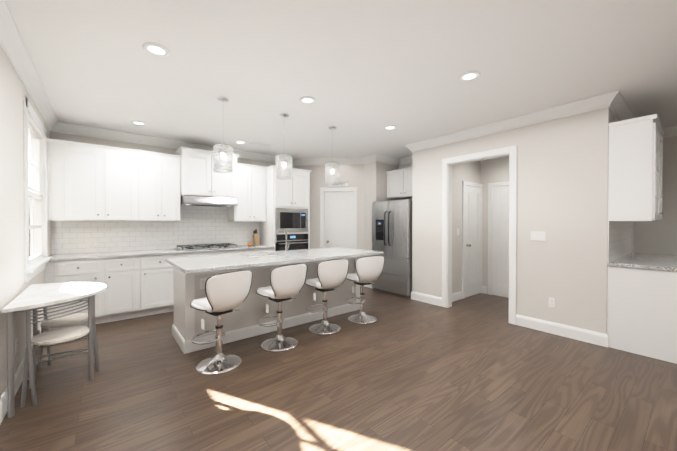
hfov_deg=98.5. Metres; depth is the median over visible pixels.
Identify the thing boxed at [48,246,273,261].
countertop
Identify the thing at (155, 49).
recessed light
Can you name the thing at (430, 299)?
baseboard
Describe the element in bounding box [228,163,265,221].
upper cabinet
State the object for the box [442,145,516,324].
door frame
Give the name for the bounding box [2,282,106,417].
dinette
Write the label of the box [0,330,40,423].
baseboard
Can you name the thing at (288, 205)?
tall cabinet
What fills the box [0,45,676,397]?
wall
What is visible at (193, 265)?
island countertop
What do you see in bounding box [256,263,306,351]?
stool
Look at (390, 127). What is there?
recessed light
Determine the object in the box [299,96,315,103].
recessed light
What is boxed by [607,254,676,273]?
countertop
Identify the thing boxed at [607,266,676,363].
base cabinet
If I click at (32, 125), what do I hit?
window blind
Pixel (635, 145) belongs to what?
upper cabinet
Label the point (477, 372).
floor
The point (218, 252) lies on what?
base cabinet
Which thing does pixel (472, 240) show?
hall door
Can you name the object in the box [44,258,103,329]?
base cabinet
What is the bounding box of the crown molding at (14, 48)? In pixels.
[0,0,676,165]
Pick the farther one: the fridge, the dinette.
the fridge
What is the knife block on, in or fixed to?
on the countertop at (99, 253)
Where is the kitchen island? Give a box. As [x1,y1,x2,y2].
[172,259,359,353]
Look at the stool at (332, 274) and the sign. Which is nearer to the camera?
the stool at (332, 274)
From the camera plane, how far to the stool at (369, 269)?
3.94 m
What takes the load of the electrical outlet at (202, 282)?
attached to the kitchen island
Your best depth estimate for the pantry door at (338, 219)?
6.32 m
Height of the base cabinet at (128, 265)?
0.885 m
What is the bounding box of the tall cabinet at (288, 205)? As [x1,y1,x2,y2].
[259,165,310,250]
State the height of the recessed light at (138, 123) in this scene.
0.012 m
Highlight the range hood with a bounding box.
[181,195,237,206]
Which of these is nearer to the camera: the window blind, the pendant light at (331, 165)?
the window blind
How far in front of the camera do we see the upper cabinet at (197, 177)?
4.81 m
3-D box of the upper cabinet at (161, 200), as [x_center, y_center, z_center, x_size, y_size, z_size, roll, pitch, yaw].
[-2.901,-0.598,4.624,0.654,1.055,0.350,0,1,-39]
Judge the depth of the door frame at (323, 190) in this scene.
6.29 m
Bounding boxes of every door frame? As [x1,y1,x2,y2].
[320,187,356,248]
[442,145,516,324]
[462,181,508,298]
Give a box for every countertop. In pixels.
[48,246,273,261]
[165,247,383,274]
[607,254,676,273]
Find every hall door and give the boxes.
[465,185,480,297]
[492,186,508,297]
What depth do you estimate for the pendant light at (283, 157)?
3.69 m
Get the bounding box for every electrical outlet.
[200,278,206,288]
[548,297,554,307]
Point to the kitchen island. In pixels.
(240, 324)
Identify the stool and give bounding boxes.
[190,270,252,374]
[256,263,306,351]
[305,258,348,334]
[345,255,384,323]
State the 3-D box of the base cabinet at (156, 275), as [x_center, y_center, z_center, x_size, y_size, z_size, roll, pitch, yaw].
[-2.818,0.873,4.524,0.509,0.885,0.630,0,1,-39]
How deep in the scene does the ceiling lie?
2.55 m
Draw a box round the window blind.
[28,115,43,195]
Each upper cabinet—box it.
[47,138,142,220]
[143,151,180,220]
[175,147,238,197]
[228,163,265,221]
[386,167,411,199]
[608,114,662,221]
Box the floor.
[0,286,676,450]
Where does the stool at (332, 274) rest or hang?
on the floor
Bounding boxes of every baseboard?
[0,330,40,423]
[411,291,441,306]
[452,291,461,301]
[516,314,608,346]
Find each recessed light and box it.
[130,121,146,125]
[142,42,169,56]
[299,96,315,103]
[384,125,396,129]
[459,71,479,80]
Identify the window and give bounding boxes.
[23,96,51,282]
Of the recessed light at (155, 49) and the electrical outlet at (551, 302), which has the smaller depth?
the recessed light at (155, 49)
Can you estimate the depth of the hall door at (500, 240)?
5.36 m
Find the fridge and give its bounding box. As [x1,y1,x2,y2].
[372,199,411,297]
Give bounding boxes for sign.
[329,182,347,186]
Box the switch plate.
[531,231,545,240]
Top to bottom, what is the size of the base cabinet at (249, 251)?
0.885 m
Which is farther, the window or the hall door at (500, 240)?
the hall door at (500, 240)
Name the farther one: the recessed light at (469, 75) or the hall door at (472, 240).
the hall door at (472, 240)
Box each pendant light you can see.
[213,97,232,173]
[276,113,292,179]
[325,126,339,184]
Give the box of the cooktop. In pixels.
[175,243,238,250]
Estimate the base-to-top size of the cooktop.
0.055 m
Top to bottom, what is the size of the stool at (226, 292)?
0.922 m
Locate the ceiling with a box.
[5,0,676,158]
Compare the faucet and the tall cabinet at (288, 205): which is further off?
the tall cabinet at (288, 205)
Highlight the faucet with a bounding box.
[274,228,288,251]
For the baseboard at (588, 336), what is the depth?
3.47 m
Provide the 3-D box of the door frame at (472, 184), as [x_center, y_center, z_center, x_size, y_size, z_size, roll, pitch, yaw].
[2.812,0.259,5.055,0.745,2.105,1.010,0,1,-39]
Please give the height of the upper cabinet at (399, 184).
0.570 m
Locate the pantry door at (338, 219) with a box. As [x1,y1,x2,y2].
[325,191,352,248]
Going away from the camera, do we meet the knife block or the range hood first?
the range hood
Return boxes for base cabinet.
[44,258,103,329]
[104,258,139,322]
[140,254,179,316]
[180,250,247,256]
[248,250,272,252]
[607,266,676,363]
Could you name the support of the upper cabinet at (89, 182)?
attached to the wall
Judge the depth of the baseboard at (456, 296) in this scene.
5.10 m
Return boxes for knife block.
[252,229,259,244]
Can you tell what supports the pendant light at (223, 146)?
hanging from the ceiling
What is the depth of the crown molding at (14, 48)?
3.81 m
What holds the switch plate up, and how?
attached to the wall

